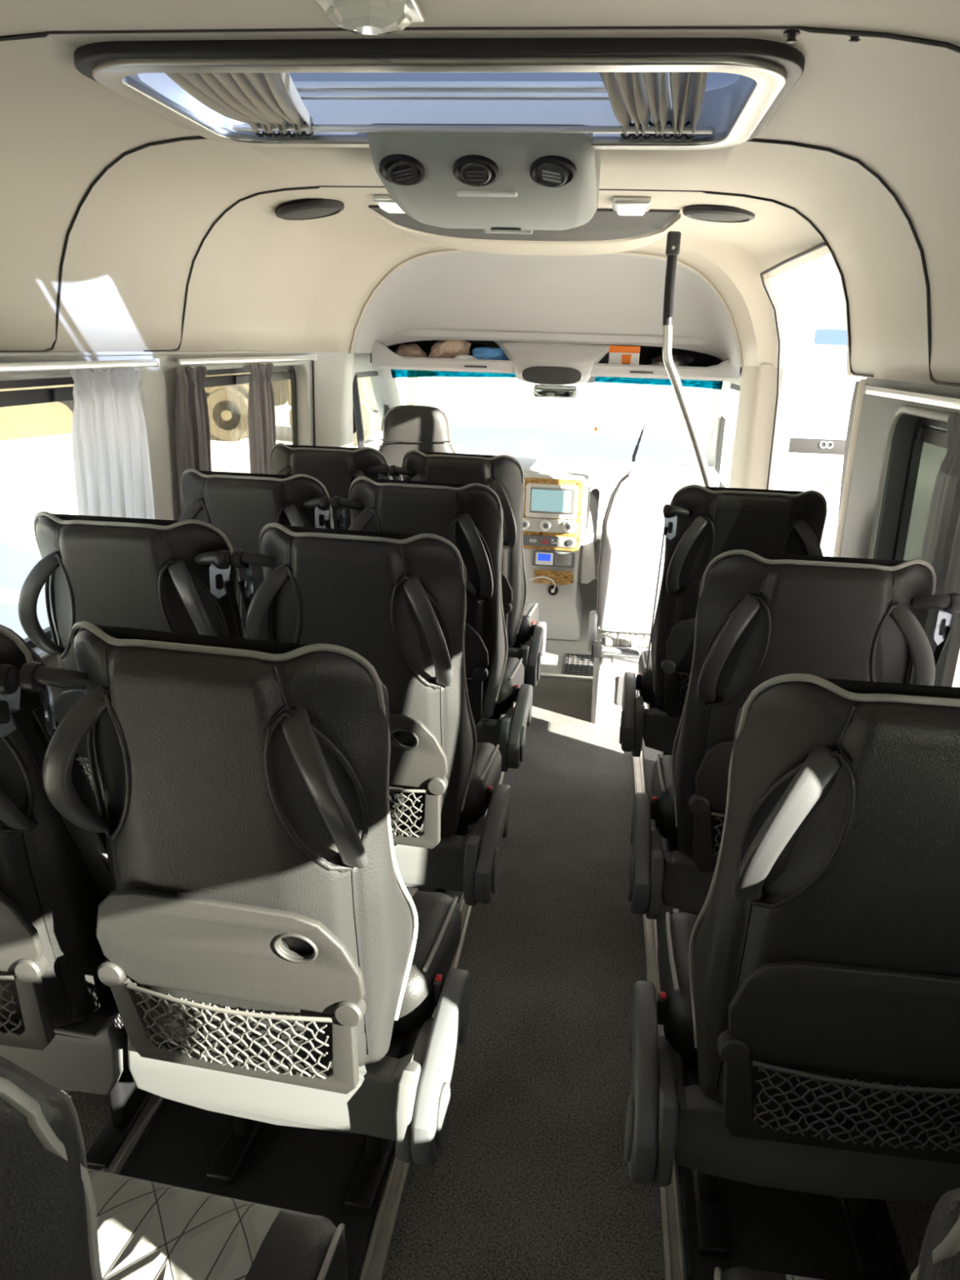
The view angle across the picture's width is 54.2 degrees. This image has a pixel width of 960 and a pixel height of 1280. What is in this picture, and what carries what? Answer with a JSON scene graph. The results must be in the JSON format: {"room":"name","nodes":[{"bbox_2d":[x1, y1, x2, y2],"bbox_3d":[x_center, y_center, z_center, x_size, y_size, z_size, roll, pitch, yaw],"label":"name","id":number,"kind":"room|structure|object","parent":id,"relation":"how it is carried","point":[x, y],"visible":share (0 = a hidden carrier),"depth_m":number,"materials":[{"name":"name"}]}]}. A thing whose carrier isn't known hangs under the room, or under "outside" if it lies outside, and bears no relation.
{"room":"vehicle interior","nodes":[
{"label":"vehicle interior","id":0,"kind":"room"},
{"bbox_2d":[0,351,311,704],"bbox_3d":[-1.169,0.194,1.807,0.060,1.420,5.510,4,18,7],"label":"window frame","id":1,"kind":"structure","parent":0,"point":[158,384],"depth_m":2.86,"materials":[{"name":"grey plastic"}]},
{"bbox_2d":[0,377,74,648],"bbox_3d":[-1.160,-0.172,1.862,0.025,0.669,1.954,4,18,7],"label":"window","id":2,"kind":"structure","parent":1,"relation":"in","point":[25,397],"depth_m":2.28,"materials":[{"name":"black glass"}]},
{"bbox_2d":[0,368,150,661],"bbox_3d":[-1.106,-0.168,1.855,0.018,0.683,1.968,4,18,7],"label":"trim","id":3,"kind":"structure","parent":1,"relation":"attached to","point":[46,374],"depth_m":2.25,"materials":[{"name":"grey plastic"}]},
{"bbox_2d":[0,358,159,373],"bbox_3d":[-1.060,-0.492,1.715,0.018,0.024,2.066,4,18,7],"label":"rail","id":4,"kind":"object","parent":1,"relation":"attached to","point":[70,365],"visible":1,"depth_m":2.26,"materials":[{"name":"silver metal"}]},
{"bbox_2d":[69,366,155,519],"bbox_3d":[-0.976,-0.328,2.537,0.043,0.788,0.401,4,18,7],"label":"window curtain","id":5,"kind":"object","parent":4,"relation":"hanging from","point":[113,477],"visible":0.55,"depth_m":2.45,"materials":[{"name":"white fabric"}]},
{"bbox_2d":[0,350,306,357],"bbox_3d":[-1.026,-0.685,2.249,0.012,0.012,4.000,4,18,7],"label":"trim","id":6,"kind":"structure","parent":1,"relation":"attached to","point":[85,353],"depth_m":2.57,"materials":[{"name":"grey plastic"}]},
{"bbox_2d":[177,355,316,365],"bbox_3d":[-0.827,-1.055,3.525,0.018,0.024,1.406,4,18,7],"label":"rail","id":7,"kind":"object","parent":1,"relation":"attached to","point":[201,361],"visible":1,"depth_m":3.33,"materials":[{"name":"silver metal"}]},
{"bbox_2d":[174,365,211,514],"bbox_3d":[-0.916,-0.491,3.039,0.043,0.761,0.222,4,18,7],"label":"window curtain","id":8,"kind":"object","parent":7,"relation":"hanging from","point":[192,425],"visible":0.34,"depth_m":2.94,"materials":[{"name":"grey fabric"}]},
{"bbox_2d":[248,363,275,474],"bbox_3d":[-0.836,-0.676,3.635,0.043,0.761,0.242,4,18,7],"label":"window curtain","id":9,"kind":"object","parent":7,"relation":"hanging from","point":[261,408],"visible":0.52,"depth_m":3.54,"materials":[{"name":"grey fabric"}]},
{"bbox_2d":[184,360,310,445],"bbox_3d":[-0.865,-0.723,3.641,0.018,0.683,1.338,4,18,7],"label":"trim","id":10,"kind":"structure","parent":1,"relation":"attached to","point":[224,366],"depth_m":3.83,"materials":[{"name":"grey plastic"}]},
{"bbox_2d":[204,365,297,444],"bbox_3d":[-0.919,-0.726,3.647,0.025,0.669,1.324,4,18,7],"label":"window","id":11,"kind":"structure","parent":1,"relation":"in","point":[211,381],"depth_m":3.88,"materials":[{"name":"black glass"}]},
{"bbox_2d":[311,360,315,445],"bbox_3d":[-0.771,-0.614,4.413,0.009,1.380,0.010,4,18,7],"label":"trim","id":12,"kind":"structure","parent":1,"relation":"attached to","point":[313,362],"depth_m":4.26,"materials":[{"name":"grey plastic"}]},
{"bbox_2d":[540,672,593,680],"bbox_3d":[0.173,0.156,4.349,1.960,0.018,0.030,4,18,7],"label":"trim","id":13,"kind":"structure","parent":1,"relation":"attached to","point":[542,674],"depth_m":4.31,"materials":[{"name":"silver metal"}]},
{"bbox_2d":[349,352,407,447],"bbox_3d":[-0.602,-0.949,5.425,0.050,1.520,1.520,4,18,7],"label":"wall","id":14,"kind":"structure","parent":0,"point":[362,362],"depth_m":4.90,"materials":[{"name":"grey plastic"}]},
{"bbox_2d":[309,352,354,447],"bbox_3d":[-0.732,-0.683,4.559,0.225,1.425,0.350,4,18,7],"label":"window pillar","id":15,"kind":"structure","parent":14,"relation":"attached to","point":[332,371],"depth_m":4.33,"materials":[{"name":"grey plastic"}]},
{"bbox_2d":[352,370,389,448],"bbox_3d":[-0.609,-1.187,5.183,0.040,0.600,0.900,4,18,7],"label":"window","id":16,"kind":"structure","parent":14,"relation":"in","point":[356,397],"depth_m":4.93,"materials":[{"name":"black glass"}]},
{"bbox_2d":[369,368,400,424],"bbox_3d":[-0.545,-1.395,5.650,0.132,0.600,0.989,2,17,2],"label":"trim","id":17,"kind":"structure","parent":14,"relation":"attached to","point":[384,387],"depth_m":5.42,"materials":[{"name":"grey plastic"}]},
{"bbox_2d":[0,0,959,387],"bbox_3d":[-0.105,-0.659,1.424,2.060,0.502,5.558,4,18,7],"label":"ceiling","id":18,"kind":"structure","parent":0,"point":[260,280],"depth_m":2.13,"materials":[{"name":"beige plastic"}]},
{"bbox_2d":[275,198,344,220],"bbox_3d":[-0.552,-1.397,3.041,0.220,0.060,0.223,6,18,13],"label":"ceiling speaker","id":19,"kind":"object","parent":18,"relation":"attached to","point":[309,208],"visible":0.99,"depth_m":2.98,"materials":[{"name":"black plastic"}]},
{"bbox_2d":[282,207,337,218],"bbox_3d":[-0.550,-1.385,3.044,0.192,0.011,0.192,-5,16,9],"label":"grille","id":20,"kind":"object","parent":19,"relation":"attached to","point":[287,212],"depth_m":3.01,"materials":[{"name":"grey plastic"}]},
{"bbox_2d":[315,0,425,35],"bbox_3d":[-0.146,-0.829,1.246,0.130,0.034,0.110,4,18,7],"label":"recessed light","id":21,"kind":"object","parent":18,"relation":"in","point":[372,17],"visible":1,"depth_m":1.22,"materials":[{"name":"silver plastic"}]},
{"bbox_2d":[373,194,404,213],"bbox_3d":[-0.263,-1.365,2.937,0.115,0.041,0.160,4,18,7],"label":"ceiling lamp","id":22,"kind":"object","parent":18,"relation":"attached to","point":[384,202],"visible":0.57,"depth_m":2.88,"materials":[{"name":"white plastic"}]},
{"bbox_2d":[73,37,804,150],"bbox_3d":[-0.056,-1.011,1.694,1.170,0.109,0.666,4,18,7],"label":"roof hatch","id":23,"kind":"object","parent":18,"relation":"attached to","point":[346,86],"visible":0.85,"depth_m":1.71,"materials":[{"name":"black plastic"}]},
{"bbox_2d":[164,72,313,137],"bbox_3d":[-0.408,-1.013,1.743,0.240,0.051,0.503,4,18,7],"label":"curtain","id":24,"kind":"object","parent":23,"relation":"hanging from","point":[266,100],"visible":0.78,"depth_m":1.70,"materials":[{"name":"beige fabric"}]},
{"bbox_2d":[599,71,707,140],"bbox_3d":[0.301,-0.964,1.662,0.187,0.051,0.511,5,18,9],"label":"curtain","id":25,"kind":"object","parent":23,"relation":"hanging from","point":[673,99],"visible":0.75,"depth_m":1.66,"materials":[{"name":"beige fabric"}]},
{"bbox_2d":[0,26,959,53],"bbox_3d":[-0.123,-0.612,1.296,2.020,0.483,0.253,4,18,7],"label":"trim","id":26,"kind":"structure","parent":18,"relation":"attached to","point":[810,29],"depth_m":1.31,"materials":[{"name":"grey rubber"}]},
{"bbox_2d":[0,136,959,386],"bbox_3d":[-0.033,-0.819,1.964,2.020,0.483,0.253,4,18,7],"label":"trim","id":27,"kind":"structure","parent":18,"relation":"attached to","point":[759,140],"depth_m":2.00,"materials":[{"name":"grey rubber"}]},
{"bbox_2d":[367,123,600,234],"bbox_3d":[0.034,-1.088,2.257,0.500,0.143,0.655,4,18,7],"label":"console","id":28,"kind":"object","parent":18,"relation":"attached to","point":[491,182],"visible":0.99,"depth_m":2.05,"materials":[{"name":"grey plastic"}]},
{"bbox_2d":[378,154,425,186],"bbox_3d":[-0.170,-1.026,2.050,0.100,0.050,0.096,4,18,6],"label":"vent","id":29,"kind":"object","parent":28,"relation":"attached to","point":[404,170],"depth_m":2.03,"materials":[{"name":"grey plastic"}]},
{"bbox_2d":[453,154,498,186],"bbox_3d":[-0.009,-1.016,2.031,0.100,0.049,0.096,4,18,6],"label":"vent","id":30,"kind":"object","parent":28,"relation":"attached to","point":[471,170],"depth_m":2.02,"materials":[{"name":"grey plastic"}]},
{"bbox_2d":[529,155,576,187],"bbox_3d":[0.157,-1.004,2.012,0.100,0.049,0.096,4,18,6],"label":"vent","id":31,"kind":"object","parent":28,"relation":"attached to","point":[545,171],"depth_m":2.00,"materials":[{"name":"grey plastic"}]},
{"bbox_2d":[368,204,679,240],"bbox_3d":[0.162,-1.442,3.257,1.010,0.062,0.460,4,18,7],"label":"trim","id":32,"kind":"structure","parent":18,"relation":"attached to","point":[605,224],"depth_m":3.24,"materials":[{"name":"grey plastic"}]},
{"bbox_2d":[371,208,680,255],"bbox_3d":[0.196,-1.507,3.515,1.030,0.080,0.825,4,18,7],"label":"trim","id":33,"kind":"structure","parent":18,"relation":"attached to","point":[484,246],"depth_m":3.49,"materials":[{"name":"beige plastic"}]},
{"bbox_2d":[612,195,652,215],"bbox_3d":[0.457,-1.307,2.826,0.115,0.041,0.160,4,18,7],"label":"ceiling lamp","id":34,"kind":"object","parent":18,"relation":"attached to","point":[623,205],"visible":1,"depth_m":2.77,"materials":[{"name":"white plastic"}]},
{"bbox_2d":[682,204,755,222],"bbox_3d":[0.746,-1.333,2.927,0.222,0.040,0.223,2,17,0],"label":"ceiling speaker","id":35,"kind":"object","parent":18,"relation":"attached to","point":[713,213],"visible":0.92,"depth_m":2.87,"materials":[{"name":"black plastic"}]},
{"bbox_2d":[688,213,747,221],"bbox_3d":[0.744,-1.322,2.931,0.192,0.011,0.192,7,18,5],"label":"grille","id":36,"kind":"object","parent":35,"relation":"attached to","point":[700,216],"depth_m":2.91,"materials":[{"name":"grey"}]},
{"bbox_2d":[782,29,800,43],"bbox_3d":[0.432,-0.838,1.302,0.024,0.014,0.023,4,18,7],"label":"coat hook","id":37,"kind":"object","parent":18,"relation":"attached to","point":[790,34],"visible":1,"depth_m":1.30,"materials":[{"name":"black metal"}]},
{"bbox_2d":[760,241,826,489],"bbox_3d":[1.051,-0.452,3.371,0.142,1.708,1.061,4,18,7],"label":"trim","id":38,"kind":"structure","parent":18,"relation":"attached to","point":[823,244],"depth_m":3.67,"materials":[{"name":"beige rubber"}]},
{"bbox_2d":[62,578,937,1279],"bbox_3d":[-0.028,0.640,2.869,2.140,0.051,7.550,4,18,7],"label":"floor","id":39,"kind":"structure","parent":0,"point":[530,1180],"depth_m":1.82,"materials":[{"name":"grey carpet"}]},
{"bbox_2d":[0,624,152,1170],"bbox_3d":[-0.834,0.417,1.591,0.547,1.105,0.577,4,18,7],"label":"seat","id":40,"kind":"object","parent":39,"relation":"on","point":[60,1023],"visible":0.83,"depth_m":1.41,"materials":[{"name":"grey leather"}]},
{"bbox_2d":[17,511,246,853],"bbox_3d":[-0.743,0.208,2.263,0.547,1.105,0.577,4,18,7],"label":"seat","id":41,"kind":"object","parent":39,"relation":"on","point":[160,575],"visible":0.26,"depth_m":1.89,"materials":[{"name":"black leather"}]},
{"bbox_2d":[100,1093,164,1174],"bbox_3d":[-0.584,0.765,2.323,0.034,0.016,3.900,4,18,7],"label":"floor track","id":42,"kind":"object","parent":39,"relation":"on","point":[131,1142],"visible":0.02,"depth_m":1.77,"materials":[{"name":"metal"}]},
{"bbox_2d":[0,1055,347,1279],"bbox_3d":[-0.405,0.660,0.862,0.539,1.105,0.577,5,18,10],"label":"seat","id":43,"kind":"object","parent":39,"relation":"on","point":[61,1218],"visible":1,"depth_m":1.02,"materials":[{"name":"grey leather"}]},
{"bbox_2d":[87,1168,347,1279],"bbox_3d":[-0.402,0.747,1.032,0.460,0.127,0.305,5,18,10],"label":"cushion","id":44,"kind":"object","parent":43,"relation":"on","point":[147,1229],"depth_m":1.06,"materials":[{"name":"grey leather"}]},
{"bbox_2d":[17,621,470,1214],"bbox_3d":[-0.285,0.455,1.526,0.539,1.105,0.577,5,18,10],"label":"seat","id":45,"kind":"object","parent":39,"relation":"on","point":[265,919],"visible":1,"depth_m":1.27,"materials":[{"name":"black leather"}]},
{"bbox_2d":[391,890,461,1033],"bbox_3d":[-0.282,0.542,1.696,0.460,0.127,0.305,5,18,10],"label":"cushion","id":46,"kind":"object","parent":45,"relation":"on","point":[439,914],"depth_m":1.58,"materials":[{"name":"grey leather"}]},
{"bbox_2d":[177,468,333,640],"bbox_3d":[-0.652,-0.001,2.936,0.547,1.105,0.577,4,18,7],"label":"seat","id":47,"kind":"object","parent":39,"relation":"on","point":[239,504],"visible":0.21,"depth_m":2.55,"materials":[{"name":"black leather"}]},
{"bbox_2d":[270,443,390,529],"bbox_3d":[-0.557,-0.218,3.637,0.547,1.105,0.577,4,18,7],"label":"seat","id":48,"kind":"object","parent":39,"relation":"on","point":[336,468],"visible":0.12,"depth_m":3.24,"materials":[{"name":"black leather"}]},
{"bbox_2d":[231,522,511,907],"bbox_3d":[-0.194,0.246,2.198,0.539,1.105,0.577,5,18,10],"label":"seat","id":49,"kind":"object","parent":39,"relation":"on","point":[396,601],"visible":0.58,"depth_m":1.90,"materials":[{"name":"black leather"}]},
{"bbox_2d":[457,742,502,826],"bbox_3d":[-0.191,0.333,2.369,0.460,0.127,0.305,5,18,10],"label":"cushion","id":50,"kind":"object","parent":49,"relation":"on","point":[486,775],"depth_m":2.22,"materials":[{"name":"grey leather"}]},
{"bbox_2d":[377,404,456,479],"bbox_3d":[-0.250,-0.517,4.479,0.500,1.207,0.697,4,18,7],"label":"seat","id":51,"kind":"object","parent":39,"relation":"on","point":[407,428],"visible":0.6,"depth_m":4.01,"materials":[{"name":"grey leather"}]},
{"bbox_2d":[330,476,533,772],"bbox_3d":[-0.103,0.037,2.871,0.539,1.105,0.577,5,18,10],"label":"seat","id":52,"kind":"object","parent":39,"relation":"on","point":[470,517],"visible":0.42,"depth_m":2.56,"materials":[{"name":"black leather"}]},
{"bbox_2d":[493,657,524,715],"bbox_3d":[-0.100,0.124,3.041,0.460,0.127,0.305,5,18,10],"label":"cushion","id":53,"kind":"object","parent":52,"relation":"on","point":[510,682],"depth_m":2.89,"materials":[{"name":"grey leather"}]},
{"bbox_2d":[360,703,515,1279],"bbox_3d":[-0.075,0.800,2.265,0.034,0.016,3.900,4,18,7],"label":"floor track","id":54,"kind":"object","parent":39,"relation":"on","point":[375,1263],"visible":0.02,"depth_m":1.63,"materials":[{"name":"metal"}]},
{"bbox_2d":[388,449,546,707],"bbox_3d":[-0.012,-0.172,3.543,0.539,1.105,0.577,5,18,10],"label":"seat","id":55,"kind":"object","parent":39,"relation":"on","point":[503,473],"visible":0.25,"depth_m":3.23,"materials":[{"name":"black leather"}]},
{"bbox_2d":[513,602,538,645],"bbox_3d":[-0.009,-0.085,3.714,0.460,0.127,0.305,5,18,10],"label":"cushion","id":56,"kind":"object","parent":55,"relation":"on","point":[529,619],"depth_m":3.56,"materials":[{"name":"grey leather"}]},
{"bbox_2d":[561,653,594,676],"bbox_3d":[0.477,0.123,4.514,0.156,0.017,0.346,4,18,7],"label":"air vent","id":57,"kind":"object","parent":39,"relation":"on","point":[582,664],"visible":0.84,"depth_m":4.51,"materials":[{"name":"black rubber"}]},
{"bbox_2d":[512,456,719,639],"bbox_3d":[0.364,-0.620,5.470,1.880,0.845,1.380,4,18,7],"label":"dashboard","id":58,"kind":"object","parent":39,"relation":"on","point":[566,500],"visible":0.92,"depth_m":4.99,"materials":[{"name":"grey plastic"}]},
{"bbox_2d":[547,585,558,595],"bbox_3d":[0.392,-0.265,5.037,0.056,0.056,0.032,4,18,6],"label":"power socket","id":59,"kind":"object","parent":58,"relation":"attached to","point":[550,588],"depth_m":5.05,"materials":[{"name":"black plastic"}]},
{"bbox_2d":[591,639,651,726],"bbox_3d":[0.760,0.177,3.938,0.562,0.250,0.449,4,18,7],"label":"box","id":60,"kind":"object","parent":39,"relation":"on","point":[609,670],"visible":0.08,"depth_m":3.77,"materials":[{"name":"white plastic"}]},
{"bbox_2d":[586,467,674,657],"bbox_3d":[0.617,-0.300,3.756,0.328,0.760,0.156,4,18,7],"label":"seat","id":61,"kind":"object","parent":60,"relation":"on","point":[633,521],"visible":0.83,"depth_m":3.75,"materials":[{"name":"grey leather"}]},
{"bbox_2d":[632,751,687,1279],"bbox_3d":[0.413,0.833,2.209,0.034,0.016,3.900,4,18,7],"label":"floor track","id":62,"kind":"object","parent":39,"relation":"on","point":[671,1212],"visible":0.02,"depth_m":1.67,"materials":[{"name":"metal"}]},
{"bbox_2d":[662,231,713,486],"bbox_3d":[0.749,-0.498,3.436,0.284,1.838,0.052,4,18,7],"label":"pole","id":63,"kind":"object","parent":39,"relation":"on","point":[673,237],"visible":0.69,"depth_m":3.28,"materials":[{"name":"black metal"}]},
{"bbox_2d":[618,484,826,757],"bbox_3d":[0.731,0.042,2.941,0.547,1.105,0.577,4,18,7],"label":"seat","id":64,"kind":"object","parent":39,"relation":"on","point":[702,523],"visible":0.53,"depth_m":2.63,"materials":[{"name":"grey leather"}]},
{"bbox_2d":[637,649,655,705],"bbox_3d":[0.760,0.130,3.108,0.460,0.127,0.305,4,18,6],"label":"cushion","id":65,"kind":"object","parent":64,"relation":"on","point":[646,682],"depth_m":3.01,"materials":[{"name":"grey leather"}]},
{"bbox_2d":[623,673,959,1279],"bbox_3d":[0.515,0.508,1.437,0.547,1.105,0.577,4,18,7],"label":"seat","id":66,"kind":"object","parent":39,"relation":"on","point":[809,1007],"visible":1,"depth_m":1.20,"materials":[{"name":"black leather"}]},
{"bbox_2d":[657,911,697,1062],"bbox_3d":[0.544,0.598,1.603,0.460,0.127,0.305,4,18,6],"label":"cushion","id":67,"kind":"object","parent":66,"relation":"on","point":[675,1001],"depth_m":1.53,"materials":[{"name":"grey leather"}]},
{"bbox_2d":[627,549,959,919],"bbox_3d":[0.626,0.301,2.107,0.547,1.105,0.577,4,18,7],"label":"seat","id":68,"kind":"object","parent":39,"relation":"on","point":[761,617],"visible":0.44,"depth_m":1.78,"materials":[{"name":"black leather"}]},
{"bbox_2d":[651,754,677,842],"bbox_3d":[0.655,0.390,2.274,0.460,0.127,0.305,4,18,6],"label":"cushion","id":69,"kind":"object","parent":68,"relation":"on","point":[664,809],"depth_m":2.19,"materials":[{"name":"grey leather"}]},
{"bbox_2d":[713,1187,959,1279],"bbox_3d":[0.436,0.718,0.763,0.547,1.105,0.577,4,18,7],"label":"seat","id":70,"kind":"object","parent":39,"relation":"on","point":[939,1259],"visible":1,"depth_m":0.50,"materials":[{"name":"black leather"}]},
{"bbox_2d":[720,1266,825,1279],"bbox_3d":[0.465,0.807,0.930,0.460,0.127,0.305,4,18,6],"label":"cushion","id":71,"kind":"object","parent":70,"relation":"on","point":[735,1273],"depth_m":1.06,"materials":[{"name":"grey leather"}]},
{"bbox_2d":[351,251,740,365],"bbox_3d":[0.308,-1.515,4.268,1.736,0.458,0.456,4,18,7],"label":"overhead storage compartment","id":72,"kind":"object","parent":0,"point":[605,294],"depth_m":4.36,"materials":[{"name":"grey plastic"}]},
{"bbox_2d":[393,328,711,344],"bbox_3d":[0.383,-1.486,4.850,1.960,0.180,0.700,4,18,7],"label":"ceiling","id":73,"kind":"structure","parent":0,"point":[607,338],"depth_m":4.50,"materials":[{"name":"grey plastic"}]},
{"bbox_2d":[370,339,742,385],"bbox_3d":[0.373,-1.426,4.762,1.810,0.232,0.765,4,18,7],"label":"shelf","id":74,"kind":"object","parent":73,"relation":"attached to","point":[545,363],"visible":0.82,"depth_m":4.47,"materials":[{"name":"grey plastic"}]},
{"bbox_2d":[394,343,427,357],"bbox_3d":[-0.346,-1.443,4.708,0.173,0.084,0.135,11,20,28],"label":"bundle","id":75,"kind":"object","parent":74,"relation":"on","point":[413,350],"visible":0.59,"depth_m":4.66,"materials":[{"name":"beige fabric"}]},
{"bbox_2d":[428,339,471,358],"bbox_3d":[-0.149,-1.446,4.671,0.214,0.123,0.142,4,18,7],"label":"crumpled bag","id":76,"kind":"object","parent":74,"relation":"on","point":[444,348],"visible":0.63,"depth_m":4.62,"materials":[{"name":"beige fabric"}]},
{"bbox_2d":[468,342,495,355],"bbox_3d":[-0.015,-1.482,4.842,0.310,0.097,0.171,9,19,22],"label":"jacket","id":77,"kind":"object","parent":74,"relation":"on","point":[473,346],"visible":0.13,"depth_m":4.78,"materials":[{"name":"black fabric"}]},
{"bbox_2d":[471,346,508,359],"bbox_3d":[0.053,-1.403,4.624,0.190,0.082,0.130,4,18,7],"label":"bag","id":78,"kind":"object","parent":74,"relation":"on","point":[481,353],"visible":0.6,"depth_m":4.58,"materials":[{"name":"fabric"}]},
{"bbox_2d":[520,364,582,385],"bbox_3d":[0.338,-1.250,4.428,0.293,0.093,0.020,4,18,6],"label":"speaker","id":79,"kind":"object","parent":74,"relation":"attached to","point":[545,375],"depth_m":4.42,"materials":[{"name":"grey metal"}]},
{"bbox_2d":[533,384,576,398],"bbox_3d":[0.404,-1.347,4.940,0.220,0.124,0.290,4,18,7],"label":"mirror","id":80,"kind":"object","parent":74,"relation":"attached to","point":[540,390],"visible":0.91,"depth_m":4.81,"materials":[{"name":"grey plastic"}]},
{"bbox_2d":[608,345,640,364],"bbox_3d":[0.698,-1.373,4.546,0.147,0.101,0.104,4,18,7],"label":"carton","id":81,"kind":"object","parent":74,"relation":"on","point":[618,354],"visible":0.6,"depth_m":4.50,"materials":[{"name":"white cardboard"}]},
{"bbox_2d":[622,354,631,364],"bbox_3d":[0.702,-1.343,4.502,0.046,0.054,0.002,4,18,6],"label":"label","id":82,"kind":"object","parent":81,"relation":"on","point":[626,358],"depth_m":4.50,"materials":[{"name":"orange paper"}]},
{"bbox_2d":[641,347,716,367],"bbox_3d":[1.005,-1.424,4.725,0.377,0.111,0.182,4,18,7],"label":"pouch","id":83,"kind":"object","parent":74,"relation":"on","point":[682,357],"visible":0.51,"depth_m":4.66,"materials":[{"name":"black fabric"}]},
{"bbox_2d":[578,539,600,579],"bbox_3d":[0.459,-0.781,6.199,2.100,0.820,0.050,4,18,7],"label":"wall","id":84,"kind":"structure","parent":0,"point":[597,542],"depth_m":6.21,"materials":[{"name":"grey plastic"}]},
{"bbox_2d":[390,368,723,389],"bbox_3d":[0.439,-1.323,5.571,1.970,0.580,0.868,4,18,7],"label":"window","id":85,"kind":"structure","parent":84,"relation":"in","point":[715,384],"depth_m":5.15,"materials":[{"name":"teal glass"}]},
{"bbox_2d":[631,424,645,461],"bbox_3d":[1.015,-1.128,6.058,0.070,0.522,0.062,4,18,7],"label":"windscreen wiper","id":86,"kind":"object","parent":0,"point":[633,456],"visible":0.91,"depth_m":6.04,"materials":[{"name":"black metal"}]},
{"bbox_2d":[705,376,741,482],"bbox_3d":[1.323,-0.777,5.075,0.050,1.520,1.790,4,18,7],"label":"wall","id":87,"kind":"structure","parent":0,"point":[712,446],"depth_m":5.54,"materials":[{"name":"grey plastic"}]},
{"bbox_2d":[348,248,742,367],"bbox_3d":[0.278,-1.444,4.049,1.738,0.457,0.014,4,18,7],"label":"trim","id":88,"kind":"structure","parent":87,"relation":"attached to","point":[428,253],"depth_m":4.01,"materials":[{"name":"beige plastic"}]},
{"bbox_2d":[710,381,739,466],"bbox_3d":[1.420,-1.262,5.425,0.131,0.600,0.987,5,18,10],"label":"trim","id":89,"kind":"structure","parent":87,"relation":"attached to","point":[727,402],"depth_m":5.29,"materials":[{"name":"grey plastic"}]},
{"bbox_2d":[715,383,740,487],"bbox_3d":[1.301,-1.002,4.787,0.040,0.600,1.270,4,18,7],"label":"window","id":90,"kind":"structure","parent":87,"relation":"in","point":[733,386],"depth_m":5.36,"materials":[{"name":"white glass"}]},
{"bbox_2d":[728,364,799,490],"bbox_3d":[1.177,-0.470,4.098,0.178,1.412,0.340,4,18,7],"label":"trim","id":91,"kind":"structure","parent":87,"relation":"attached to","point":[758,385],"depth_m":3.84,"materials":[{"name":"beige plastic"}]},
{"bbox_2d":[840,377,959,559],"bbox_3d":[0.796,0.557,0.852,0.060,1.420,3.990,4,18,7],"label":"window frame","id":92,"kind":"structure","parent":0,"point":[877,412],"depth_m":2.36,"materials":[{"name":"grey plastic"}]},
{"bbox_2d":[143,186,873,377],"bbox_3d":[0.057,-1.025,2.627,2.020,0.483,0.253,4,18,7],"label":"trim","id":93,"kind":"structure","parent":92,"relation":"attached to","point":[799,213],"depth_m":2.67,"materials":[{"name":"grey rubber"}]},
{"bbox_2d":[832,378,866,556],"bbox_3d":[1.055,-0.034,2.787,0.055,1.430,0.090,4,18,7],"label":"trim","id":94,"kind":"structure","parent":92,"relation":"attached to","point":[860,396],"depth_m":2.64,"materials":[{"name":"grey plastic"}]},
{"bbox_2d":[837,381,946,560],"bbox_3d":[1.038,-0.016,2.296,0.105,1.820,1.225,4,18,7],"label":"door","id":95,"kind":"structure","parent":92,"relation":"in","point":[932,456],"depth_m":2.35,"materials":[{"name":"white paint"}]},
{"bbox_2d":[862,384,959,409],"bbox_3d":[0.902,-0.418,1.689,0.018,0.024,1.576,4,18,7],"label":"rail","id":96,"kind":"object","parent":92,"relation":"attached to","point":[929,399],"visible":1,"depth_m":2.03,"materials":[{"name":"silver metal"}]},
{"bbox_2d":[911,410,959,687],"bbox_3d":[0.876,0.010,1.635,0.023,0.758,0.740,4,18,7],"label":"window curtain","id":97,"kind":"object","parent":96,"relation":"hanging from","point":[941,543],"visible":0.34,"depth_m":1.82,"materials":[{"name":"grey fabric"}]},
{"bbox_2d":[892,417,946,560],"bbox_3d":[0.960,-0.053,1.723,0.025,0.654,1.324,4,18,7],"label":"window","id":98,"kind":"structure","parent":92,"relation":"in","point":[923,432],"depth_m":2.26,"materials":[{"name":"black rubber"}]},
{"label":"outside","id":99,"kind":"structure","parent":0,"visible":0},
{"bbox_2d":[0,377,840,639],"bbox_3d":[3.780,-6.822,29.045,160.000,0.100,120.000,4,18,7],"label":"ground","id":100,"kind":"structure","parent":99,"point":[486,415],"depth_m":20.93,"materials":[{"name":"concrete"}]},
{"bbox_2d":[204,369,415,446],"bbox_3d":[-4.220,-5.270,19.761,5.450,2.070,1.950,4,18,7],"label":"truck","id":101,"kind":"object","parent":100,"relation":"on","point":[228,405],"visible":0.31,"depth_m":19.06,"materials":[{"name":"paint"}]},
{"bbox_2d":[732,289,866,483],"bbox_3d":[6.278,-4.809,17.660,2.100,3.050,5.310,4,18,7],"label":"minibus","id":102,"kind":"object","parent":100,"relation":"on","point":[815,322],"visible":0.41,"depth_m":15.27,"materials":[{"name":"white paint"}]},
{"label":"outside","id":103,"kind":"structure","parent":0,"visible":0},
{"bbox_2d":[0,377,417,440],"bbox_3d":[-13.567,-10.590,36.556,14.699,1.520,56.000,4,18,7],"label":"vehicle","id":104,"kind":"object","parent":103,"point":[55,418],"depth_m":19.34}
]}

